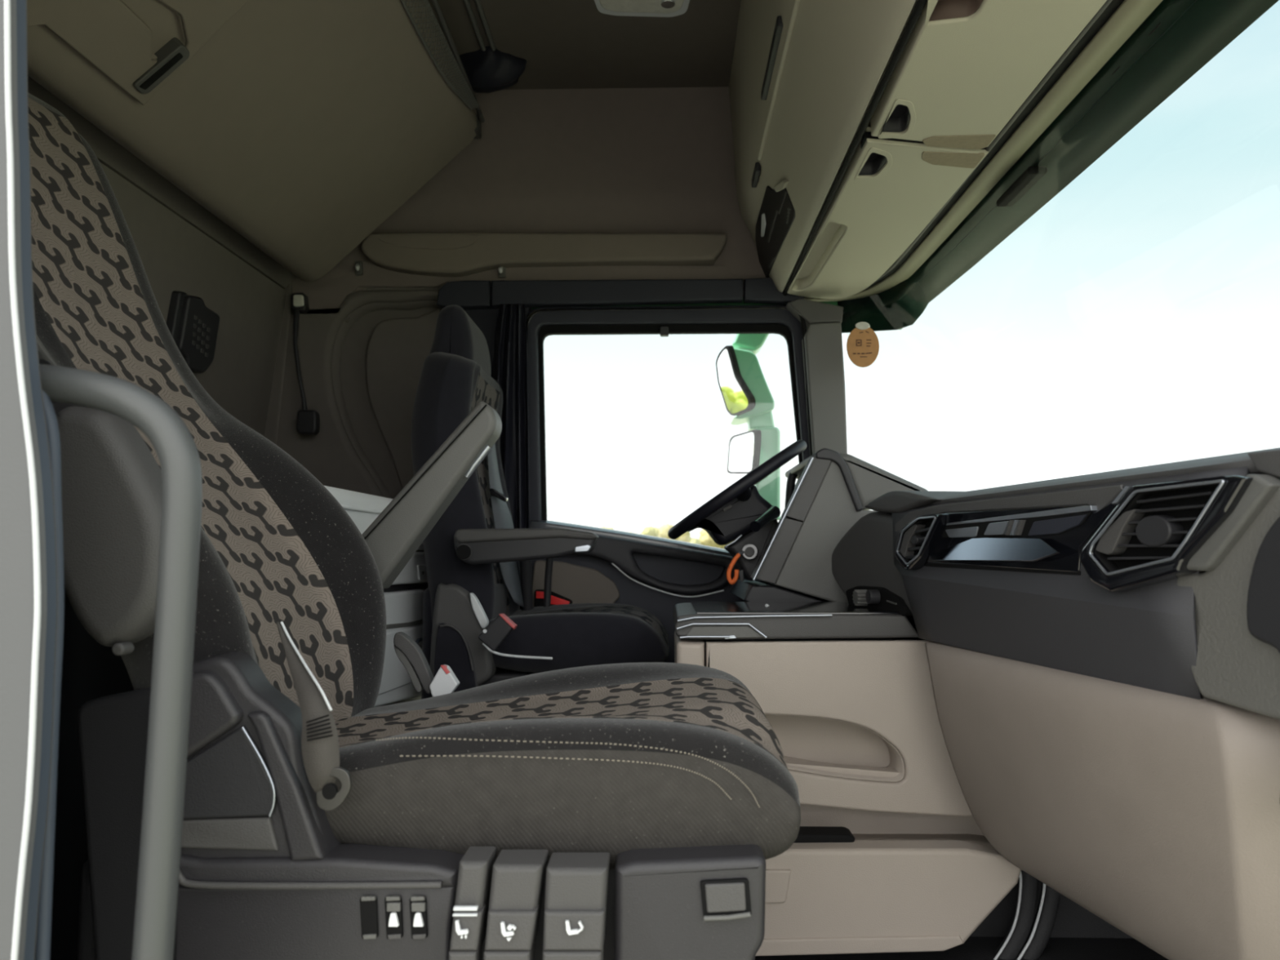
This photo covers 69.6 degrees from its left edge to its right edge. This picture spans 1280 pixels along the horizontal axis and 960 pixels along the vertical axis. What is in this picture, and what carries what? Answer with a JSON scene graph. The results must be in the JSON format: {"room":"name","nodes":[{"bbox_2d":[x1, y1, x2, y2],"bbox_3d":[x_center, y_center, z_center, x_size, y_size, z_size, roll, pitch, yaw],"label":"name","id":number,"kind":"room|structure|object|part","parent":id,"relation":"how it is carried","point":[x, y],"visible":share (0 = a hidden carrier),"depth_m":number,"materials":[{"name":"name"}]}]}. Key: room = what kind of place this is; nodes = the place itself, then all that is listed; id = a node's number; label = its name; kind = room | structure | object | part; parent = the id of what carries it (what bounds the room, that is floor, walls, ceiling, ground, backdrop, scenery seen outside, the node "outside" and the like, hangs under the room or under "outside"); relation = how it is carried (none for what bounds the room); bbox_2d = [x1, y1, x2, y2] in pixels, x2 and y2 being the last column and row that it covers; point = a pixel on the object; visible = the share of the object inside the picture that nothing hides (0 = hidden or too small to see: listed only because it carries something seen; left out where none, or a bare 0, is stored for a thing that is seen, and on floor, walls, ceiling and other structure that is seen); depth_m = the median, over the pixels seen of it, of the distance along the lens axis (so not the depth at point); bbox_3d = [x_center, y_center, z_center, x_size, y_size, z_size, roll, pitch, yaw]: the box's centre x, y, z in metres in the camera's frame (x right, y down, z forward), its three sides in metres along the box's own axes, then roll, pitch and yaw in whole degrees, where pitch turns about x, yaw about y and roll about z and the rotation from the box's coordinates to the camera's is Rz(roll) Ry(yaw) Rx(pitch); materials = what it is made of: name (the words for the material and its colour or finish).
{"room":"truck cab interior","nodes":[
{"label":"truck cab interior","id":0,"kind":"room"},
{"bbox_2d":[27,75,295,436],"bbox_3d":[-1.173,-0.201,1.852,0.240,2.150,2.040,0,-4,1],"label":"wall","id":1,"kind":"structure","parent":0,"point":[181,246],"depth_m":2.38,"materials":[{"name":"grey plastic"}]},
{"bbox_2d":[166,290,219,373],"bbox_3d":[-1.127,-0.363,2.284,0.086,0.190,0.184,0,-4,1],"label":"speaker","id":2,"kind":"object","parent":1,"relation":"attached to","point":[193,327],"visible":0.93,"depth_m":2.26,"materials":[{"name":"grey plastic"}]},
{"bbox_2d":[26,0,484,281],"bbox_3d":[-0.771,-0.906,1.887,0.603,0.599,1.740,0,-4,1],"label":"bunk","id":3,"kind":"object","parent":1,"relation":"attached to","point":[302,126],"visible":1,"depth_m":2.01,"materials":[{"name":"plastic"}]},
{"bbox_3d":[-0.486,-1.140,1.968,0.014,0.044,1.520,0,-4,1],"label":"net rod","id":4,"kind":"part","parent":3,"relation":"part of","materials":[{"name":"grey plastic"}]},
{"bbox_2d":[264,86,902,551],"bbox_3d":[-0.252,-0.116,2.815,2.150,2.230,0.180,0,-4,1],"label":"wall","id":5,"kind":"structure","parent":0,"point":[655,160],"depth_m":2.83,"materials":[{"name":"beige fabric"}]},
{"bbox_3d":[-1.119,-0.268,2.814,0.096,0.733,0.030,0,-4,1],"label":"corner post","id":6,"kind":"part","parent":5,"relation":"part of","materials":[{"name":"grey plastic"}]},
{"bbox_2d":[290,292,319,435],"bbox_3d":[-1.007,-0.352,2.765,0.106,0.438,0.075,0,-4,1],"label":"reading lamp","id":7,"kind":"object","parent":5,"relation":"attached to","point":[308,423],"visible":1,"depth_m":2.73,"materials":[{"name":"grey plastic"}]},
{"bbox_2d":[355,261,363,275],"bbox_3d":[-0.865,-0.653,2.812,0.027,0.045,0.056,0,-4,1],"label":"coat hook","id":8,"kind":"object","parent":5,"relation":"attached to","point":[358,264],"visible":1,"depth_m":2.83,"materials":[{"name":"grey plastic"}]},
{"bbox_2d":[464,307,532,377],"bbox_3d":[-0.453,-0.032,2.789,0.264,1.018,0.050,0,-4,1],"label":"pillar","id":9,"kind":"structure","parent":5,"relation":"attached to","point":[485,319],"depth_m":2.80,"materials":[{"name":"black plastic"}]},
{"bbox_2d":[497,266,506,278],"bbox_3d":[-0.424,-0.643,2.800,0.024,0.044,0.056,0,-4,1],"label":"coat hook","id":10,"kind":"object","parent":5,"relation":"attached to","point":[501,270],"visible":0.86,"depth_m":2.81,"materials":[{"name":"grey plastic"}]},
{"bbox_2d":[360,232,726,277],"bbox_3d":[-0.293,-0.690,2.804,1.112,0.128,0.063,0,-4,1],"label":"storage shelf","id":11,"kind":"object","parent":5,"relation":"attached to","point":[450,255],"visible":0.98,"depth_m":2.78,"materials":[{"name":"plastic"}]},
{"bbox_2d":[436,277,804,310],"bbox_3d":[-0.056,-0.562,2.775,1.114,0.088,0.040,0,-4,1],"label":"trim","id":12,"kind":"structure","parent":5,"relation":"attached to","point":[468,295],"depth_m":2.76,"materials":[{"name":"grey plastic"}]},
{"bbox_2d":[525,304,809,662],"bbox_3d":[0.134,0.192,2.679,1.028,1.452,0.182,0,-4,1],"label":"door","id":13,"kind":"structure","parent":5,"relation":"in","point":[655,575],"depth_m":2.69,"materials":[{"name":"grey plastic"}]},
{"bbox_2d":[491,303,529,608],"bbox_3d":[-0.375,-0.059,2.658,0.127,0.927,0.054,0,-4,5],"label":"window curtain","id":14,"kind":"object","parent":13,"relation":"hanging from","point":[509,355],"visible":0.47,"depth_m":2.67,"materials":[{"name":"black fabric"}]},
{"bbox_3d":[-0.190,0.319,2.669,0.262,0.171,0.030,0,-4,1],"label":"panel","id":15,"kind":"part","parent":13,"relation":"part of","materials":[{"name":"grey"}]},
{"bbox_3d":[0.085,0.198,2.714,0.810,0.165,0.105,0,-4,1],"label":"window sill","id":16,"kind":"part","parent":13,"relation":"part of","materials":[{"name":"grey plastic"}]},
{"bbox_3d":[0.017,0.242,2.647,0.534,0.168,0.075,0,-4,1],"label":"armrest","id":17,"kind":"part","parent":13,"relation":"part of","materials":[{"name":"plastic"}]},
{"bbox_3d":[0.078,0.281,2.585,0.316,0.098,0.004,0,-4,1],"label":"sill trim","id":18,"kind":"part","parent":13,"relation":"part of","materials":[{"name":"grey plastic"}]},
{"bbox_3d":[0.081,-0.121,2.772,0.920,0.815,0.050,0,-4,1],"label":"frame","id":19,"kind":"part","parent":13,"relation":"part of","materials":[{"name":"grey"}]},
{"bbox_3d":[0.137,0.523,2.695,1.024,0.795,0.080,0,-4,1],"label":"panel","id":20,"kind":"part","parent":13,"relation":"part of","materials":[{"name":"grey"}]},
{"bbox_2d":[715,333,780,520],"bbox_3d":[0.418,-0.290,3.067,0.257,0.842,0.488,2,-5,-22],"label":"mirror","id":21,"kind":"object","parent":5,"relation":"attached to","point":[746,394],"visible":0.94,"depth_m":3.10,"materials":[{"name":"green paint"}]},
{"bbox_2d":[727,430,761,473],"bbox_3d":[0.342,-0.086,3.037,0.020,0.139,0.207,2,-5,-21],"label":"mirror","id":22,"kind":"object","parent":21,"relation":"attached to","point":[744,451],"depth_m":3.01,"materials":[{"name":"white mirror"}]},
{"bbox_2d":[785,297,847,456],"bbox_3d":[0.520,-0.197,2.704,0.170,0.677,0.065,0,-4,1],"label":"pillar","id":23,"kind":"structure","parent":5,"relation":"attached to","point":[820,322],"depth_m":2.68,"materials":[{"name":"grey plastic"}]},
{"bbox_2d":[427,0,741,89],"bbox_3d":[-0.302,-1.281,1.959,2.300,0.040,2.210,0,-4,1],"label":"ceiling","id":24,"kind":"structure","parent":0,"point":[564,44],"depth_m":2.55,"materials":[{"name":"fabric"}]},
{"bbox_2d":[462,0,496,51],"bbox_3d":[-0.438,-1.250,1.940,0.042,0.014,1.250,0,-4,1],"label":"rail","id":25,"kind":"object","parent":24,"relation":"attached to","point":[477,2],"visible":1,"depth_m":2.44,"materials":[{"name":"grey plastic"}]},
{"bbox_3d":[-0.452,-1.250,1.941,0.014,0.014,1.250,0,-4,1],"label":"rail","id":26,"kind":"part","parent":25,"relation":"part of","materials":[{"name":"grey plastic"}]},
{"bbox_3d":[-0.424,-1.250,1.940,0.014,0.014,1.250,0,-4,1],"label":"rail","id":27,"kind":"part","parent":25,"relation":"part of","materials":[{"name":"grey plastic"}]},
{"bbox_2d":[459,45,527,93],"bbox_3d":[-0.439,-1.202,2.667,0.189,0.138,0.180,4,-6,-39],"label":"curtain","id":28,"kind":"object","parent":25,"relation":"hanging from","point":[487,71],"visible":0.59,"depth_m":2.62,"materials":[{"name":"black fabric"}]},
{"bbox_2d":[594,0,689,17],"bbox_3d":[0.004,-1.221,2.330,0.272,0.028,0.195,0,-4,1],"label":"recessed light","id":29,"kind":"object","parent":24,"relation":"in","point":[654,8],"visible":1,"depth_m":2.37,"materials":[{"name":"white plastic"}]},
{"bbox_2d":[755,936,1168,959],"bbox_3d":[-0.167,0.886,1.771,2.470,0.070,2.060,0,-4,1],"label":"floor","id":30,"kind":"structure","parent":0,"point":[975,948],"depth_m":1.63,"materials":[{"name":"black rubber"}]},
{"bbox_2d":[49,485,428,959],"bbox_3d":[-0.857,0.425,1.678,0.638,0.835,1.686,0,-4,1],"label":"bunk","id":31,"kind":"object","parent":30,"relation":"on","point":[91,670],"visible":0.1,"depth_m":1.49,"materials":[{"name":"grey fabric"}]},
{"bbox_3d":[-0.872,0.066,1.678,0.610,0.120,1.630,0,-4,1],"label":"mattress","id":32,"kind":"part","parent":31,"relation":"part of","materials":[{"name":"white fabric"}]},
{"bbox_3d":[-0.559,0.388,2.124,0.030,0.269,0.639,0,-4,1],"label":"drawer","id":33,"kind":"part","parent":31,"relation":"part of","materials":[{"name":"grey plastic"}]},
{"bbox_3d":[-0.544,0.404,2.085,0.010,0.138,0.530,0,-4,1],"label":"drawer","id":34,"kind":"part","parent":31,"relation":"part of","materials":[{"name":"grey plastic"}]},
{"bbox_3d":[-0.528,0.389,2.236,0.010,0.017,0.128,0,-4,1],"label":"drawer handle","id":35,"kind":"part","parent":31,"relation":"part of","materials":[{"name":"black plastic"}]},
{"bbox_2d":[27,93,800,959],"bbox_3d":[-0.423,0.102,1.286,1.217,1.416,0.703,0,-4,1],"label":"seat","id":36,"kind":"object","parent":30,"relation":"on","point":[620,811],"visible":0.94,"depth_m":0.98,"materials":[{"name":"beige fabric"}]},
{"bbox_3d":[-0.497,0.622,1.218,0.260,0.370,0.420,0,-4,1],"label":"frame","id":37,"kind":"part","parent":36,"relation":"part of","materials":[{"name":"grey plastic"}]},
{"bbox_3d":[-0.571,0.049,0.991,0.144,0.258,0.050,0,-4,1],"label":"armrest","id":38,"kind":"part","parent":36,"relation":"part of","materials":[{"name":"grey plastic"}]},
{"bbox_3d":[-0.553,0.456,1.017,0.148,0.461,0.030,0,-4,1],"label":"plate","id":39,"kind":"part","parent":36,"relation":"part of","materials":[{"name":"grey plastic"}]},
{"bbox_3d":[-0.717,-0.115,1.297,0.628,1.003,0.498,0,-4,1],"label":"backrest","id":40,"kind":"part","parent":36,"relation":"part of","materials":[{"name":"beige fabric"}]},
{"bbox_3d":[-0.434,0.306,0.965,0.112,0.096,0.020,0,-4,1],"label":"inset panel","id":41,"kind":"part","parent":36,"relation":"part of","materials":[{"name":"grey plastic"}]},
{"bbox_2d":[360,895,378,939],"bbox_3d":[-0.277,0.447,0.941,0.020,0.043,0.010,0,-4,1],"label":"switch","id":42,"kind":"object","parent":36,"relation":"attached to","point":[369,904],"depth_m":0.94,"materials":[{"name":"grey plastic"}]},
{"bbox_2d":[384,895,403,939],"bbox_3d":[-0.251,0.446,0.939,0.019,0.043,0.012,0,-4,1],"label":"switch","id":43,"kind":"object","parent":36,"relation":"attached to","point":[393,904],"depth_m":0.94,"materials":[{"name":"grey plastic"}]},
{"bbox_3d":[-0.381,0.309,1.556,0.069,0.102,0.020,0,-4,1],"label":"recliner plate","id":44,"kind":"part","parent":36,"relation":"part of","materials":[{"name":"grey plastic"}]},
{"bbox_2d":[408,895,427,939],"bbox_3d":[-0.226,0.446,0.938,0.019,0.043,0.012,0,-4,1],"label":"switch","id":45,"kind":"object","parent":36,"relation":"attached to","point":[418,904],"depth_m":0.94,"materials":[{"name":"grey plastic"}]},
{"bbox_3d":[-0.374,0.028,1.605,0.254,0.324,0.065,0,-4,1],"label":"armrest","id":46,"kind":"part","parent":36,"relation":"part of","materials":[{"name":"grey plastic"}]},
{"bbox_3d":[-0.171,0.430,0.939,0.038,0.094,0.050,0,-4,1],"label":"lever","id":47,"kind":"part","parent":36,"relation":"part of","materials":[{"name":"grey plastic"}]},
{"bbox_3d":[-0.283,-0.033,1.605,0.048,0.060,0.014,0,-4,1],"label":"armrest lever","id":48,"kind":"part","parent":36,"relation":"part of","materials":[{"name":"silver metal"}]},
{"bbox_3d":[-0.126,0.431,0.938,0.058,0.091,0.050,0,-4,1],"label":"lever","id":49,"kind":"part","parent":36,"relation":"part of","materials":[{"name":"grey plastic"}]},
{"bbox_3d":[-0.172,0.619,1.210,0.590,0.375,0.440,0,-4,1],"label":"frame","id":50,"kind":"part","parent":36,"relation":"part of","materials":[{"name":"grey plastic"}]},
{"bbox_2d":[324,662,800,868],"bbox_3d":[-0.142,0.359,1.230,0.650,0.190,0.512,0,-4,1],"label":"seat cushion","id":51,"kind":"object","parent":36,"relation":"on","point":[620,762],"depth_m":0.98,"materials":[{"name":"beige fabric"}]},
{"bbox_3d":[-0.064,0.432,0.936,0.064,0.088,0.050,0,-4,1],"label":"lever","id":52,"kind":"part","parent":36,"relation":"part of","materials":[{"name":"grey plastic"}]},
{"bbox_2d":[410,304,669,699],"bbox_3d":[-0.236,0.234,2.280,0.616,1.310,0.596,0,-4,1],"label":"seat","id":53,"kind":"object","parent":30,"relation":"on","point":[474,624],"visible":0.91,"depth_m":2.10,"materials":[{"name":"black fabric"}]},
{"bbox_3d":[-0.385,0.158,2.014,0.032,0.032,0.020,0,-4,1],"label":"armrest knob","id":54,"kind":"part","parent":53,"relation":"part of","materials":[{"name":"black rubber"}]},
{"bbox_3d":[-0.435,0.047,2.346,0.222,0.712,0.488,0,-4,1],"label":"backrest","id":55,"kind":"part","parent":53,"relation":"part of","materials":[{"name":"black fabric"}]},
{"bbox_3d":[-0.214,0.677,2.301,0.450,0.430,0.400,0,-4,1],"label":"frame","id":56,"kind":"part","parent":53,"relation":"part of","materials":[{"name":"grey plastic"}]},
{"bbox_3d":[-0.254,0.150,2.054,0.316,0.076,0.065,0,-4,1],"label":"armrest","id":57,"kind":"part","parent":53,"relation":"part of","materials":[{"name":"grey plastic"}]},
{"bbox_3d":[-0.307,0.287,2.489,0.034,0.171,0.080,0,-4,1],"label":"armrest post","id":58,"kind":"part","parent":53,"relation":"part of","materials":[{"name":"grey plastic"}]},
{"bbox_3d":[-0.249,0.287,2.503,0.023,0.188,0.043,2,-5,-21],"label":"armrest post","id":59,"kind":"part","parent":53,"relation":"part of","materials":[{"name":"grey plastic"}]},
{"bbox_2d":[487,603,669,673],"bbox_3d":[-0.175,0.396,2.321,0.497,0.153,0.492,0,-4,1],"label":"seat cushion","id":60,"kind":"object","parent":53,"relation":"on","point":[577,634],"depth_m":2.08,"materials":[{"name":"black fabric"}]},
{"bbox_2d":[672,601,1132,955],"bbox_3d":[0.540,0.718,1.811,0.943,0.932,0.521,0,-4,1],"label":"console","id":61,"kind":"object","parent":30,"relation":"on","point":[889,853],"visible":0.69,"depth_m":1.70,"materials":[{"name":"beige plastic"}]},
{"bbox_2d":[672,601,919,639],"bbox_3d":[0.298,0.285,1.907,0.456,0.055,0.409,0,-4,1],"label":"tray","id":62,"kind":"object","parent":61,"relation":"on","point":[693,620],"depth_m":1.71,"materials":[{"name":"black plastic"}]},
{"bbox_3d":[0.280,0.636,1.634,0.194,0.026,0.050,0,-4,1],"label":"step handle","id":63,"kind":"part","parent":61,"relation":"part of","materials":[{"name":"black rubber"}]},
{"bbox_3d":[0.450,0.459,1.708,0.670,0.320,0.020,0,-4,1],"label":"panel","id":64,"kind":"part","parent":61,"relation":"part of","materials":[{"name":"beige plastic"}]},
{"bbox_3d":[0.307,0.546,1.745,0.371,0.049,0.030,0,-4,1],"label":"pocket sill","id":65,"kind":"part","parent":61,"relation":"part of","materials":[{"name":"beige plastic"}]},
{"bbox_3d":[0.380,0.721,1.584,0.542,0.183,0.050,0,-4,1],"label":"panel","id":66,"kind":"part","parent":61,"relation":"part of","materials":[{"name":"beige plastic"}]},
{"bbox_2d":[993,870,1061,959],"bbox_3d":[0.662,0.794,1.626,0.169,0.235,0.033,0,-4,1],"label":"pedals","id":67,"kind":"object","parent":30,"relation":"on","point":[1025,939],"visible":0.84,"depth_m":1.61,"materials":[{"name":"grey plastic"}]},
{"bbox_3d":[0.937,-0.193,1.827,0.300,2.230,2.140,0,-4,1],"label":"wall","id":68,"kind":"structure","parent":0,"visible":0},
{"bbox_2d":[728,0,1106,298],"bbox_3d":[0.497,-0.939,1.870,0.500,0.652,1.967,0,-4,1],"label":"cabinet","id":69,"kind":"object","parent":68,"relation":"attached to","point":[855,122],"visible":0.99,"depth_m":1.77,"materials":[{"name":"plastic"}]},
{"bbox_3d":[0.304,-0.798,2.408,0.014,0.026,0.110,0,-4,1],"label":"shelf handle","id":70,"kind":"part","parent":69,"relation":"part of","materials":[{"name":"grey plastic"}]},
{"bbox_3d":[0.278,-0.882,1.938,0.014,0.022,0.300,0,-4,1],"label":"shelf handle","id":71,"kind":"part","parent":69,"relation":"part of","materials":[{"name":"grey plastic"}]},
{"bbox_3d":[0.364,-0.686,2.529,0.067,0.130,0.620,0,-4,1],"label":"control panel","id":72,"kind":"part","parent":69,"relation":"part of","materials":[{"name":"black"}]},
{"bbox_3d":[0.284,-0.873,1.616,0.012,0.012,1.440,0,-4,1],"label":"lip rail","id":73,"kind":"part","parent":69,"relation":"part of","materials":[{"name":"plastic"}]},
{"bbox_3d":[0.496,-0.949,1.835,0.500,0.638,1.895,0,-4,1],"label":"shelf","id":74,"kind":"part","parent":69,"relation":"part of","materials":[{"name":"plastic"}]},
{"bbox_3d":[0.548,-0.600,2.238,0.259,0.030,1.067,0,-4,1],"label":"lid","id":75,"kind":"part","parent":69,"relation":"part of","materials":[{"name":"plastic"}]},
{"bbox_3d":[0.521,-0.672,1.319,0.251,0.030,0.842,0,-4,1],"label":"lid","id":76,"kind":"part","parent":69,"relation":"part of","materials":[{"name":"plastic"}]},
{"bbox_2d":[803,0,1163,302],"bbox_3d":[0.685,-0.630,1.848,0.259,0.020,2.024,0,-4,-4],"label":"trim","id":77,"kind":"structure","parent":68,"relation":"attached to","point":[1116,21],"depth_m":1.63,"materials":[{"name":"beige plastic"}]},
{"bbox_2d":[729,447,1279,959],"bbox_3d":[0.644,0.264,1.701,0.832,0.767,1.934,0,-4,1],"label":"dashboard","id":78,"kind":"object","parent":68,"relation":"attached to","point":[1103,649],"depth_m":1.14,"materials":[{"name":"plastic"}]},
{"bbox_2d":[667,440,806,581],"bbox_3d":[0.247,0.076,2.333,0.354,0.356,0.448,0,-4,1],"label":"steering wheel","id":79,"kind":"object","parent":78,"relation":"on","point":[738,514],"visible":0.94,"depth_m":2.26,"materials":[{"name":"black plastic"}]},
{"bbox_2d":[722,504,732,511],"bbox_3d":[0.215,0.070,2.269,0.024,0.018,0.020,0,-4,1],"label":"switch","id":80,"kind":"object","parent":79,"relation":"attached to","point":[726,508],"depth_m":2.26,"materials":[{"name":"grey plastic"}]},
{"bbox_2d":[741,543,758,560],"bbox_3d":[0.268,0.176,2.252,0.040,0.042,0.024,0,-4,1],"label":"switch","id":81,"kind":"object","parent":79,"relation":"attached to","point":[751,550],"depth_m":2.24,"materials":[{"name":"black plastic"}]},
{"bbox_2d":[726,551,744,584],"bbox_3d":[0.233,0.211,2.220,0.048,0.082,0.022,2,-5,-22],"label":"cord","id":82,"kind":"object","parent":81,"relation":"hanging from","point":[737,572],"visible":1,"depth_m":2.21,"materials":[{"name":"orange"}]},
{"bbox_3d":[0.317,0.165,2.141,0.114,0.151,0.080,0,-4,1],"label":"cowl edge panel","id":83,"kind":"part","parent":78,"relation":"part of","materials":[{"name":"grey plastic"}]},
{"bbox_3d":[0.449,0.073,2.557,0.115,0.254,0.040,2,-5,-28],"label":"pillar grab handle","id":84,"kind":"part","parent":78,"relation":"part of","materials":[{"name":"black plastic"}]},
{"bbox_3d":[0.389,0.024,2.150,0.110,0.149,0.080,0,-4,1],"label":"cowl edge panel","id":85,"kind":"part","parent":78,"relation":"part of","materials":[{"name":"grey plastic"}]},
{"bbox_3d":[0.449,0.239,1.872,0.024,0.032,0.032,1,-5,-8],"label":"rotary knob","id":86,"kind":"part","parent":78,"relation":"part of","materials":[{"name":"grey plastic"}]},
{"bbox_3d":[0.458,0.230,1.811,0.020,0.028,0.028,1,-5,-8],"label":"rotary knob","id":87,"kind":"part","parent":78,"relation":"part of","materials":[{"name":"grey plastic"}]},
{"bbox_3d":[0.480,0.247,1.845,0.026,0.065,0.301,1,-5,-8],"label":"knob panel","id":88,"kind":"part","parent":78,"relation":"part of","materials":[{"name":"black plastic"}]},
{"bbox_2d":[839,453,928,510],"bbox_3d":[0.573,0.023,2.381,0.212,0.136,0.500,0,-4,1],"label":"hood","id":89,"kind":"object","parent":78,"relation":"attached to","point":[871,482],"depth_m":2.13,"materials":[{"name":"grey plastic"}]},
{"bbox_2d":[894,514,951,569],"bbox_3d":[0.500,0.110,1.603,0.042,0.095,0.186,1,-5,-8],"label":"air vent","id":90,"kind":"object","parent":78,"relation":"attached to","point":[924,542],"depth_m":1.59,"materials":[{"name":"black plastic"}]},
{"bbox_3d":[0.546,0.087,1.370,0.020,0.093,0.556,1,-5,-8],"label":"gloss trim","id":91,"kind":"part","parent":78,"relation":"part of","materials":[{"name":"black plastic"}]},
{"bbox_3d":[0.632,0.429,1.203,0.317,0.361,0.864,2,-5,-24],"label":"knee panel","id":92,"kind":"part","parent":78,"relation":"part of","materials":[{"name":"beige plastic"}]},
{"bbox_2d":[1080,475,1253,591],"bbox_3d":[0.587,0.066,1.021,0.042,0.123,0.264,1,-5,-8],"label":"air vent","id":93,"kind":"object","parent":78,"relation":"attached to","point":[1155,533],"depth_m":1.00,"materials":[{"name":"black plastic"}]},
{"bbox_3d":[0.641,0.114,0.897,0.070,0.249,0.246,1,-5,-8],"label":"panel","id":94,"kind":"part","parent":78,"relation":"part of","materials":[{"name":"grey plastic"}]},
{"bbox_2d":[837,0,1279,333],"bbox_3d":[0.774,-0.583,1.816,0.218,0.134,2.136,0,-4,-3],"label":"sun visor","id":95,"kind":"object","parent":68,"relation":"attached to","point":[1179,37],"visible":0.98,"depth_m":1.63,"materials":[{"name":"green plastic"}]},
{"bbox_3d":[0.814,-0.279,1.808,0.442,0.740,2.002,0,-4,1],"label":"window","id":96,"kind":"structure","parent":68,"relation":"in","visible":0},
{"bbox_2d":[846,321,879,367],"bbox_3d":[0.616,-0.374,2.544,0.089,0.127,0.010,-2,-5,21],"label":"air freshener","id":97,"kind":"object","parent":96,"relation":"hanging from","point":[863,343],"visible":1,"depth_m":2.54,"materials":[{"name":"brown"}]},
{"bbox_2d":[853,330,871,357],"bbox_3d":[0.614,-0.375,2.542,0.052,0.074,0.002,-2,-5,21],"label":"print","id":98,"kind":"object","parent":97,"relation":"attached to","point":[862,340],"depth_m":2.54,"materials":[{"name":"brown"}]},
{"bbox_2d":[855,321,870,329],"bbox_3d":[0.617,-0.426,2.548,0.039,0.022,0.010,-2,-5,21],"label":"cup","id":99,"kind":"object","parent":97,"relation":"on","point":[862,325],"depth_m":2.54,"materials":[{"name":"white plastic"}]},
{"bbox_2d":[995,166,1047,206],"bbox_3d":[0.779,-0.599,1.883,0.038,0.016,0.180,0,-4,1],"label":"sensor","id":100,"kind":"object","parent":96,"relation":"attached to","point":[1031,175],"visible":1,"depth_m":1.86,"materials":[{"name":"black plastic"}]},
{"bbox_3d":[-0.205,-0.273,0.809,2.450,2.230,0.040,0,-4,1],"label":"wall","id":101,"kind":"structure","parent":0,"visible":0},
{"bbox_2d":[0,0,64,959],"bbox_3d":[-0.693,-0.180,0.786,0.444,1.897,0.069,0,-4,1],"label":"pillar","id":102,"kind":"structure","parent":101,"relation":"attached to","point":[32,579],"depth_m":0.74,"materials":[{"name":"grey plastic"}]},
{"bbox_2d":[39,359,202,959],"bbox_3d":[-0.465,0.211,0.788,0.163,0.641,0.041,0,-4,1],"label":"handle","id":103,"kind":"object","parent":102,"relation":"attached to","point":[175,446],"visible":0.83,"depth_m":0.78,"materials":[{"name":"grey rubber"}]},
{"label":"outside","id":104,"kind":"structure","parent":0,"visible":0},
{"bbox_3d":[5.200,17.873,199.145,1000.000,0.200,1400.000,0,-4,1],"label":"ground","id":105,"kind":"structure","parent":104,"visible":0},
{"bbox_2d":[600,526,613,529],"bbox_3d":[-5.323,9.034,122.765,5.218,5.713,4.639,0,-4,1],"label":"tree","id":106,"kind":"object","parent":105,"relation":"on","point":[608,527],"visible":0.02,"depth_m":121.33,"materials":[{"name":"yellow plant"}]},
{"bbox_2d":[640,525,658,537],"bbox_3d":[1.286,9.034,123.278,3.848,5.790,3.732,0,-4,1],"label":"tree","id":107,"kind":"object","parent":105,"relation":"on","point":[649,531],"visible":0.16,"depth_m":122.23,"materials":[{"name":"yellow plant"}]},
{"bbox_2d":[658,523,689,542],"bbox_3d":[4.380,8.080,110.944,4.532,5.790,4.082,0,-4,1],"label":"tree","id":108,"kind":"object","parent":105,"relation":"on","point":[663,530],"visible":0.22,"depth_m":109.72,"materials":[{"name":"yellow plant"}]},
{"bbox_2d":[686,531,701,544],"bbox_3d":[6.407,9.113,121.800,3.550,5.407,3.017,0,-4,1],"label":"tree","id":109,"kind":"object","parent":105,"relation":"on","point":[695,540],"visible":0.14,"depth_m":121.07,"materials":[{"name":"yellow plant"}]},
{"bbox_2d":[698,528,732,548],"bbox_3d":[9.630,7.903,111.586,4.965,6.243,4.352,0,-4,1],"label":"tree","id":110,"kind":"object","parent":105,"relation":"on","point":[705,540],"visible":0.27,"depth_m":110.66,"materials":[{"name":"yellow plant"}]}
]}

